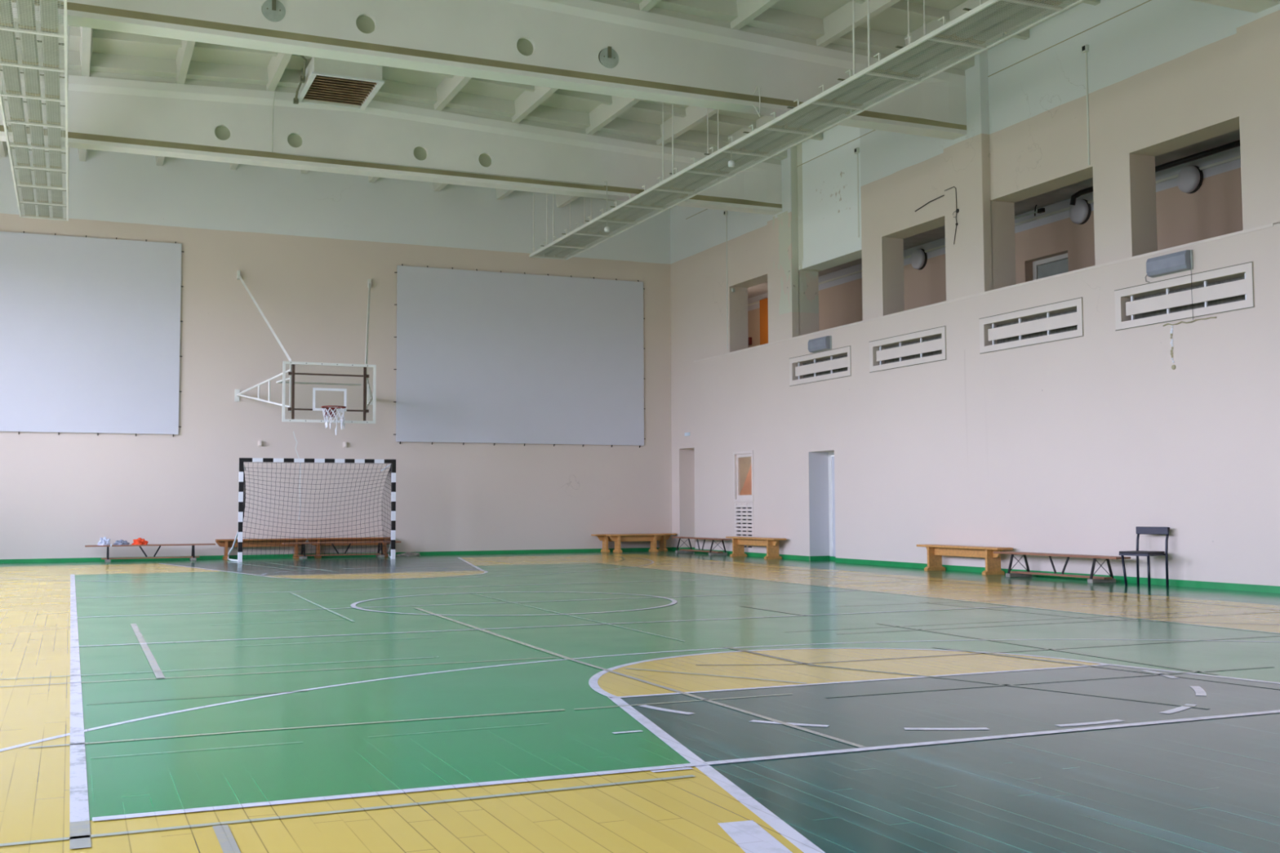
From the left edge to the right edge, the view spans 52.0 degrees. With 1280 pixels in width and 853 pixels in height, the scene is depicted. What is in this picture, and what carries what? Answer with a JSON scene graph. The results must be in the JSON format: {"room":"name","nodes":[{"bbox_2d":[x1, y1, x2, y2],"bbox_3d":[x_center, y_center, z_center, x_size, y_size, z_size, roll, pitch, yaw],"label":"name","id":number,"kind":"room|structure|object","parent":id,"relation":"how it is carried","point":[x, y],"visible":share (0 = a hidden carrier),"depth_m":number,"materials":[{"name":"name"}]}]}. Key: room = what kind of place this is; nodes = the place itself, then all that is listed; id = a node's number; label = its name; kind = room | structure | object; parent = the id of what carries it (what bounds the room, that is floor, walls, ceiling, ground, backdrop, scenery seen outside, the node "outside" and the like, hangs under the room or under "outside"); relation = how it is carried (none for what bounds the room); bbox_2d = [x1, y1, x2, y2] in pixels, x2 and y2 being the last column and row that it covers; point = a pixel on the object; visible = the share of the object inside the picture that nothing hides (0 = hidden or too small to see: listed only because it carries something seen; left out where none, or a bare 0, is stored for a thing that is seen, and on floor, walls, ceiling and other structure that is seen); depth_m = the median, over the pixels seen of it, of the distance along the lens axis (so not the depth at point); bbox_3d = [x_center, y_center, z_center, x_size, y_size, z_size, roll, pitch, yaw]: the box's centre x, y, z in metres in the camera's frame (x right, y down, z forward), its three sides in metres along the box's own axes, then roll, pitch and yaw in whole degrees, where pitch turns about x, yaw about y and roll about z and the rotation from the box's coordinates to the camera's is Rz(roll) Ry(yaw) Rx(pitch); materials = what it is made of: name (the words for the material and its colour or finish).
{"room":"sports hall","nodes":[
{"label":"sports hall","id":0,"kind":"room"},
{"bbox_2d":[0,142,671,559],"bbox_3d":[-6.541,-1.618,29.311,20.600,9.400,0.300,1,-4,-23],"label":"wall","id":1,"kind":"structure","parent":0,"point":[306,247],"depth_m":28.81,"materials":[{"name":"paint"}]},
{"bbox_2d":[0,231,184,436],"bbox_3d":[-12.516,-1.911,26.547,6.179,4.150,0.054,1,-4,-23],"label":"wall screen","id":2,"kind":"object","parent":1,"relation":"attached to","point":[90,327],"visible":1,"depth_m":27.02,"materials":[{"name":"grey fabric"}]},
{"bbox_2d":[257,440,262,446],"bbox_3d":[-8.180,0.359,28.262,0.090,0.140,0.090,1,-4,-23],"label":"wall bracket","id":3,"kind":"object","parent":1,"relation":"attached to","point":[260,442],"visible":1,"depth_m":28.23,"materials":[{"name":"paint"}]},
{"bbox_2d":[293,431,301,519],"bbox_3d":[-7.474,1.075,28.572,0.192,1.944,0.004,1,-4,-23],"label":"plaster streak","id":4,"kind":"object","parent":1,"relation":"attached to","point":[293,431],"visible":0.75,"depth_m":28.59,"materials":[{"name":"white paint"}]},
{"bbox_2d":[234,270,376,435],"bbox_3d":[-6.603,-1.582,27.096,2.970,3.700,3.704,1,-4,-23],"label":"basketball hoop","id":5,"kind":"object","parent":1,"relation":"attached to","point":[330,412],"visible":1,"depth_m":26.10,"materials":[{"name":"white plastic"}]},
{"bbox_2d":[0,546,671,563],"bbox_3d":[-7.377,2.807,28.498,17.800,0.075,0.015,1,-4,-23],"label":"baseboard","id":6,"kind":"structure","parent":1,"relation":"attached to","point":[443,553],"depth_m":28.56,"materials":[{"name":"green paint"}]},
{"bbox_2d":[342,441,346,447],"bbox_3d":[-6.510,0.396,28.985,0.090,0.140,0.090,1,-4,-23],"label":"wall bracket","id":7,"kind":"object","parent":1,"relation":"attached to","point":[344,443],"visible":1,"depth_m":28.99,"materials":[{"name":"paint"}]},
{"bbox_2d":[393,263,645,447],"bbox_3d":[-2.706,-1.591,30.784,6.179,4.100,0.054,1,-4,-23],"label":"wall screen","id":8,"kind":"object","parent":1,"relation":"attached to","point":[483,357],"visible":1,"depth_m":30.68,"materials":[{"name":"grey fabric"}]},
{"bbox_2d":[0,0,1100,208],"bbox_3d":[-1.383,-6.519,15.205,18.670,0.877,30.800,1,-4,-23],"label":"ceiling","id":9,"kind":"structure","parent":0,"point":[826,24],"depth_m":22.23,"materials":[{"name":"white paint"}]},
{"bbox_2d":[0,0,69,221],"bbox_3d":[-6.607,-5.648,14.112,0.850,1.999,24.050,1,-4,-23],"label":"rack","id":10,"kind":"object","parent":9,"relation":"hanging from","point":[11,73],"visible":0.98,"depth_m":17.93,"materials":[{"name":"white metal"}]},
{"bbox_2d":[293,55,384,110],"bbox_3d":[-5.236,-5.979,22.453,1.375,0.660,1.660,1,-4,-23],"label":"ceiling vent","id":11,"kind":"object","parent":9,"relation":"hanging from","point":[324,82],"visible":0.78,"depth_m":22.17,"materials":[{"name":"white metal"}]},
{"bbox_2d":[752,85,760,116],"bbox_3d":[1.748,-4.920,19.863,0.139,0.482,0.110,1,-4,-23],"label":"rod","id":12,"kind":"object","parent":9,"relation":"hanging from","point":[755,108],"visible":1,"depth_m":19.85,"materials":[{"name":"white metal"}]},
{"bbox_2d":[528,0,1084,260],"bbox_3d":[2.759,-5.441,18.245,0.890,2.005,24.200,1,-4,-23],"label":"rack","id":13,"kind":"object","parent":9,"relation":"hanging from","point":[989,19],"visible":0.98,"depth_m":18.34,"materials":[{"name":"white metal"}]},
{"bbox_2d":[604,181,609,231],"bbox_3d":[-0.654,-4.265,25.408,0.110,1.017,0.175,1,-4,-23],"label":"pendant","id":14,"kind":"object","parent":13,"relation":"hanging from","point":[606,228],"visible":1,"depth_m":25.35,"materials":[{"name":"white paint"}]},
{"bbox_2d":[722,140,734,167],"bbox_3d":[1.388,-4.262,20.524,0.200,0.401,0.107,1,-4,-23],"label":"pendant","id":15,"kind":"object","parent":13,"relation":"hanging from","point":[731,163],"visible":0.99,"depth_m":20.50,"materials":[{"name":"white paint"}]},
{"bbox_2d":[0,550,1279,852],"bbox_3d":[-1.148,2.079,14.767,18.300,0.205,30.200,1,-4,-23],"label":"floor","id":16,"kind":"structure","parent":0,"point":[669,701],"depth_m":7.03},
{"bbox_2d":[84,543,215,562],"bbox_3d":[-10.019,2.587,26.882,2.500,0.340,0.420,1,-4,-23],"label":"bench","id":17,"kind":"object","parent":16,"relation":"on","point":[193,557],"visible":1,"depth_m":26.83,"materials":[{"name":"brown wood"}]},
{"bbox_2d":[97,536,110,545],"bbox_3d":[-10.842,2.311,26.536,0.244,0.176,0.212,1,-4,-23],"label":"cloth bundle","id":18,"kind":"object","parent":17,"relation":"on","point":[103,541],"visible":1,"depth_m":26.49,"materials":[{"name":"white fabric"}]},
{"bbox_2d":[113,539,129,545],"bbox_3d":[-10.541,2.352,26.661,0.313,0.106,0.188,1,-4,-23],"label":"cloth bundle","id":19,"kind":"object","parent":17,"relation":"on","point":[121,542],"visible":1,"depth_m":26.61,"materials":[{"name":"fabric"}]},
{"bbox_2d":[132,537,148,544],"bbox_3d":[-10.223,2.341,26.811,0.329,0.143,0.244,1,-4,-23],"label":"vest","id":20,"kind":"object","parent":17,"relation":"on","point":[139,541],"visible":1,"depth_m":26.75,"materials":[{"name":"fabric"}]},
{"bbox_2d":[215,537,306,559],"bbox_3d":[-8.069,2.605,27.968,1.887,0.420,0.360,1,-4,-23],"label":"wooden bench","id":21,"kind":"object","parent":16,"relation":"on","point":[226,543],"visible":0.79,"depth_m":27.92,"materials":[{"name":"brown wood"}]},
{"bbox_2d":[227,457,395,562],"bbox_3d":[-6.757,1.725,27.271,3.366,2.080,0.999,1,-4,-23],"label":"goal","id":22,"kind":"object","parent":16,"relation":"on","point":[242,482],"visible":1,"depth_m":27.29,"materials":[{"name":"white fabric"}]},
{"bbox_2d":[281,541,400,559],"bbox_3d":[-6.396,2.650,28.178,2.500,0.340,0.420,1,-4,-23],"label":"bench","id":23,"kind":"object","parent":16,"relation":"on","point":[380,555],"visible":0.95,"depth_m":28.10,"materials":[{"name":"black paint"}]},
{"bbox_2d":[306,537,391,557],"bbox_3d":[-6.316,2.643,28.726,1.887,0.420,0.360,1,-4,-23],"label":"wooden bench","id":24,"kind":"object","parent":16,"relation":"on","point":[353,539],"visible":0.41,"depth_m":28.64,"materials":[{"name":"brown wood"}]},
{"bbox_2d":[395,551,420,555],"bbox_3d":[-5.140,2.833,29.190,0.554,0.088,0.279,1,-4,-23],"label":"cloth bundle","id":25,"kind":"object","parent":16,"relation":"on","point":[407,553],"visible":1,"depth_m":29.12,"materials":[{"name":"fabric"}]},
{"bbox_2d":[591,533,676,551],"bbox_3d":[-0.136,2.779,31.410,2.100,0.420,0.360,1,-4,-23],"label":"wooden bench","id":26,"kind":"object","parent":16,"relation":"on","point":[602,537],"visible":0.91,"depth_m":31.18,"materials":[{"name":"brown wood"}]},
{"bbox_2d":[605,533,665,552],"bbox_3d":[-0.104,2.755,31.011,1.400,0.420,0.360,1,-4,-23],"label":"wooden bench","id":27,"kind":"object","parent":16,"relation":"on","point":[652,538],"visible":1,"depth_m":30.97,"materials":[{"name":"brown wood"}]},
{"bbox_2d":[671,536,731,555],"bbox_3d":[1.367,2.689,29.579,0.420,0.365,2.560,1,-4,-23],"label":"bench","id":28,"kind":"object","parent":16,"relation":"on","point":[710,553],"visible":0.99,"depth_m":29.40,"materials":[{"name":"black paint"}]},
{"bbox_2d":[725,536,786,559],"bbox_3d":[2.398,2.520,27.329,0.360,0.420,2.100,1,-4,-23],"label":"wooden bench","id":29,"kind":"object","parent":16,"relation":"on","point":[739,543],"visible":1,"depth_m":27.18,"materials":[{"name":"brown wood"}]},
{"bbox_2d":[915,544,1013,574],"bbox_3d":[5.167,2.122,20.999,0.360,0.420,2.100,1,-4,-23],"label":"wooden bench","id":30,"kind":"object","parent":16,"relation":"on","point":[935,552],"visible":1,"depth_m":20.85,"materials":[{"name":"brown wood"}]},
{"bbox_2d":[993,551,1130,583],"bbox_3d":[6.007,2.014,18.837,0.420,0.365,2.560,1,-4,-23],"label":"bench","id":31,"kind":"object","parent":16,"relation":"on","point":[1092,579],"visible":0.99,"depth_m":18.67,"materials":[{"name":"brown wood"}]},
{"bbox_2d":[1119,526,1169,587],"bbox_3d":[6.651,1.713,17.291,0.469,0.777,0.474,2,-4,-35],"label":"metal chair","id":32,"kind":"object","parent":16,"relation":"on","point":[1140,530],"visible":1,"depth_m":17.25,"materials":[{"name":"black metal"}]},
{"bbox_2d":[738,453,751,492],"bbox_3d":[2.860,1.280,29.878,1.080,3.600,5.800,1,-4,-23],"label":"wall","id":33,"kind":"structure","parent":0,"point":[744,462],"depth_m":31.90,"materials":[{"name":"beige paint"}]},
{"bbox_2d":[670,0,1279,586],"bbox_3d":[6.911,-2.333,18.542,0.630,9.400,30.200,1,-4,-23],"label":"wall","id":34,"kind":"structure","parent":0,"point":[1072,446],"depth_m":20.32,"materials":[{"name":"paint"}]},
{"bbox_2d":[0,71,782,215],"bbox_3d":[-5.164,-5.256,23.793,17.800,1.320,0.360,1,-4,-23],"label":"beam","id":35,"kind":"structure","parent":34,"relation":"attached to","point":[144,117],"depth_m":23.82,"materials":[{"name":"paint"}]},
{"bbox_2d":[271,91,604,186],"bbox_3d":[-3.561,-5.267,24.260,6.288,1.061,0.197,1,-4,-23],"label":"cable","id":36,"kind":"object","parent":35,"relation":"attached to","point":[275,91],"visible":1,"depth_m":23.98,"materials":[{"name":"metal"}]},
{"bbox_2d":[10,0,966,140],"bbox_3d":[-2.744,-5.607,18.215,17.800,1.320,0.360,1,-4,-23],"label":"beam","id":37,"kind":"structure","parent":34,"relation":"attached to","point":[558,44],"depth_m":18.74,"materials":[{"name":"paint"}]},
{"bbox_2d":[262,0,285,22],"bbox_3d":[-4.790,-5.456,17.169,0.300,0.310,0.059,1,-4,-23],"label":"cover plate","id":38,"kind":"object","parent":37,"relation":"attached to","point":[273,11],"visible":1,"depth_m":17.17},
{"bbox_2d":[599,46,618,68],"bbox_3d":[-0.441,-5.360,19.051,0.300,0.310,0.059,1,-4,-23],"label":"cover plate","id":39,"kind":"object","parent":37,"relation":"attached to","point":[608,57],"visible":1,"depth_m":19.05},
{"bbox_2d":[723,210,728,349],"bbox_3d":[1.942,-3.311,29.606,0.064,3.140,0.104,1,-4,-23],"label":"pipe","id":40,"kind":"object","parent":34,"relation":"attached to","point":[725,213],"visible":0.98,"depth_m":29.61,"materials":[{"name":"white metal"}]},
{"bbox_2d":[733,450,754,502],"bbox_3d":[2.265,1.081,28.377,0.090,1.100,0.900,1,-4,-23],"label":"window","id":41,"kind":"structure","parent":34,"relation":"in","point":[737,498],"depth_m":28.65,"materials":[{"name":"paint"}]},
{"bbox_2d":[734,502,754,551],"bbox_3d":[2.287,2.170,28.318,0.103,1.040,0.860,1,-4,-23],"label":"air vent","id":42,"kind":"object","parent":34,"relation":"in","point":[745,513],"visible":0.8,"depth_m":28.28,"materials":[{"name":"metal"}]},
{"bbox_2d":[808,335,831,352],"bbox_3d":[3.483,-1.596,25.459,0.140,0.260,0.680,1,-4,-23],"label":"lamp","id":43,"kind":"object","parent":34,"relation":"attached to","point":[821,344],"visible":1,"depth_m":25.33,"materials":[{"name":"grey glass"}]},
{"bbox_2d":[789,345,851,386],"bbox_3d":[3.605,-1.161,25.627,0.266,0.570,2.280,1,-4,-23],"label":"air vent","id":44,"kind":"object","parent":34,"relation":"in","point":[831,368],"visible":0.99,"depth_m":25.57,"materials":[{"name":"metal"}]},
{"bbox_2d":[827,452,834,556],"bbox_3d":[3.964,1.550,25.585,0.070,2.130,0.950,1,-4,-23],"label":"trim","id":45,"kind":"structure","parent":34,"relation":"attached to","point":[830,454],"depth_m":25.94,"materials":[{"name":"white paint"}]},
{"bbox_2d":[831,456,835,556],"bbox_3d":[3.941,1.577,25.535,0.112,2.030,0.780,1,-4,-23],"label":"door","id":46,"kind":"structure","parent":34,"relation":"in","point":[833,457],"depth_m":25.86,"materials":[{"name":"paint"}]},
{"bbox_2d":[853,147,859,237],"bbox_3d":[4.089,-4.400,24.699,0.064,1.700,0.104,1,-4,-23],"label":"pipe","id":47,"kind":"object","parent":34,"relation":"attached to","point":[856,150],"visible":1,"depth_m":24.70,"materials":[{"name":"white metal"}]},
{"bbox_2d":[869,325,946,373],"bbox_3d":[4.761,-1.328,22.962,0.266,0.570,2.280,1,-4,-23],"label":"air vent","id":48,"kind":"object","parent":34,"relation":"in","point":[933,349],"visible":1,"depth_m":22.90,"materials":[{"name":"metal"}]},
{"bbox_2d":[685,0,1151,219],"bbox_3d":[4.386,-5.482,24.168,0.024,0.013,16.450,1,-4,-23],"label":"trim","id":49,"kind":"structure","parent":34,"relation":"attached to","point":[1149,0],"depth_m":20.21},
{"bbox_2d":[915,195,944,211],"bbox_3d":[5.024,-3.864,22.558,0.032,0.136,1.022,1,-4,-23],"label":"wire","id":50,"kind":"object","parent":34,"relation":"attached to","point":[943,195],"visible":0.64,"depth_m":22.62,"materials":[{"name":"black metal"}]},
{"bbox_2d":[944,186,959,244],"bbox_3d":[5.172,-3.493,21.783,0.032,0.967,0.375,1,-4,-23],"label":"wire","id":51,"kind":"object","parent":34,"relation":"hanging from","point":[957,210],"visible":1,"depth_m":21.67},
{"bbox_2d":[671,546,1279,593],"bbox_3d":[6.913,2.115,18.255,0.614,0.085,30.185,1,-4,-23],"label":"baseboard","id":52,"kind":"structure","parent":34,"relation":"attached to","point":[1218,585],"depth_m":19.42,"materials":[{"name":"green paint"}]},
{"bbox_2d":[693,223,1273,362],"bbox_3d":[4.540,-1.982,23.381,0.146,0.039,16.190,1,-4,-23],"label":"trim","id":53,"kind":"structure","parent":34,"relation":"attached to","point":[1269,225],"depth_m":20.00,"materials":[{"name":"paint"}]},
{"bbox_2d":[978,297,1084,354],"bbox_3d":[6.033,-1.512,20.031,0.266,0.570,2.340,1,-4,-23],"label":"air vent","id":54,"kind":"object","parent":34,"relation":"in","point":[1069,324],"visible":0.98,"depth_m":19.95,"materials":[{"name":"metal"}]},
{"bbox_2d":[1080,44,1089,165],"bbox_3d":[6.506,-4.685,19.127,0.064,1.770,0.104,1,-4,-23],"label":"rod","id":55,"kind":"object","parent":34,"relation":"attached to","point":[1084,49],"visible":1,"depth_m":19.13,"materials":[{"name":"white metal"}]},
{"bbox_2d":[1146,249,1193,319],"bbox_3d":[7.002,-1.825,17.348,0.130,0.920,0.700,1,-4,-23],"label":"lamp","id":56,"kind":"object","parent":34,"relation":"attached to","point":[1180,261],"depth_m":17.27,"materials":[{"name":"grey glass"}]},
{"bbox_2d":[1114,261,1254,330],"bbox_3d":[7.217,-1.683,17.302,0.266,0.570,2.340,1,-4,-23],"label":"air vent","id":57,"kind":"object","parent":34,"relation":"in","point":[1238,293],"visible":0.98,"depth_m":17.20,"materials":[{"name":"metal"}]},
{"bbox_2d":[1162,316,1216,369],"bbox_3d":[7.157,-1.080,17.085,0.022,0.629,0.883,1,-4,-23],"label":"plaster damage","id":58,"kind":"object","parent":34,"relation":"attached to","point":[1173,366],"visible":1,"depth_m":17.34,"materials":[{"name":"white paint"}]},
{"bbox_2d":[1191,0,1279,13],"bbox_3d":[-0.323,-5.957,12.638,17.800,1.320,0.360,1,-4,-23],"label":"trim","id":59,"kind":"structure","parent":34,"relation":"attached to","point":[1251,6],"depth_m":15.92,"materials":[{"name":"paint"}]},
{"bbox_2d":[747,128,1239,298],"bbox_3d":[7.894,-4.143,19.082,1.530,0.130,30.200,1,-4,-23],"label":"ceiling","id":60,"kind":"structure","parent":0,"point":[1063,193],"depth_m":22.27,"materials":[{"name":"white paint"}]},
{"bbox_2d":[1014,204,1044,219],"bbox_3d":[6.588,-3.708,22.746,0.060,0.282,1.200,1,-4,-23],"label":"rod","id":61,"kind":"object","parent":60,"relation":"attached to","point":[1040,211],"visible":0.64,"depth_m":22.37,"materials":[{"name":"black paint"}]},
{"bbox_2d":[1069,139,1239,205],"bbox_3d":[9.106,-4.035,17.200,0.195,0.241,9.801,1,-4,-23],"label":"ceiling pipe","id":62,"kind":"object","parent":60,"relation":"hanging from","point":[1233,144],"visible":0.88,"depth_m":19.38,"materials":[{"name":"grey metal"}]},
{"bbox_2d":[747,146,1243,347],"bbox_3d":[8.738,-3.042,19.379,0.300,2.700,30.200,1,-4,-23],"label":"wall","id":63,"kind":"structure","parent":0,"point":[1215,209],"depth_m":22.45,"materials":[{"name":"paint"}]},
{"bbox_2d":[748,337,751,345],"bbox_3d":[2.722,-2.130,32.762,0.080,0.180,0.180,1,-4,-23],"label":"junction box","id":64,"kind":"object","parent":63,"relation":"attached to","point":[749,338],"visible":0.64,"depth_m":32.68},
{"bbox_2d":[759,297,768,345],"bbox_3d":[3.049,-2.157,32.021,0.050,1.920,0.420,1,-4,-23],"label":"door","id":65,"kind":"structure","parent":63,"relation":"in","point":[763,303],"depth_m":32.02,"materials":[{"name":"orange wood"}]},
{"bbox_2d":[911,248,927,270],"bbox_3d":[5.553,-3.343,26.205,0.138,0.420,0.420,1,-4,-23],"label":"wall lamp","id":66,"kind":"object","parent":63,"relation":"attached to","point":[918,257],"visible":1,"depth_m":26.11,"materials":[{"name":"white glass"}]},
{"bbox_2d":[747,155,1240,306],"bbox_3d":[8.583,-3.893,19.365,0.030,0.040,30.200,1,-4,-23],"label":"trim","id":67,"kind":"structure","parent":63,"relation":"attached to","point":[1234,158],"depth_m":22.76,"materials":[{"name":"white ceramic"}]},
{"bbox_2d":[1032,253,1068,279],"bbox_3d":[7.256,-2.370,22.898,0.060,1.200,1.100,1,-4,-23],"label":"glazed door","id":68,"kind":"structure","parent":63,"relation":"in","point":[1058,264],"depth_m":23.01,"materials":[{"name":"white glass"}]},
{"bbox_2d":[1069,199,1091,224],"bbox_3d":[7.370,-3.606,22.020,0.138,0.420,0.420,1,-4,-23],"label":"wall lamp","id":69,"kind":"object","parent":63,"relation":"attached to","point":[1080,213],"visible":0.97,"depth_m":21.93,"materials":[{"name":"white glass"}]},
{"bbox_2d":[1177,165,1203,193],"bbox_3d":[8.308,-3.742,19.859,0.138,0.420,0.420,1,-4,-23],"label":"wall lamp","id":70,"kind":"object","parent":63,"relation":"attached to","point":[1190,178],"visible":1,"depth_m":19.77,"materials":[{"name":"white glass"}]},
{"bbox_3d":[3.407,2.903,28.594,1.130,0.200,8.400,1,-4,-23],"label":"floor","id":71,"kind":"structure","parent":0,"visible":0},
{"bbox_2d":[739,463,751,495],"bbox_3d":[3.107,1.201,29.826,0.530,3.350,3.900,1,-4,-23],"label":"wall","id":72,"kind":"structure","parent":71,"relation":"on","point":[747,488],"depth_m":30.51,"materials":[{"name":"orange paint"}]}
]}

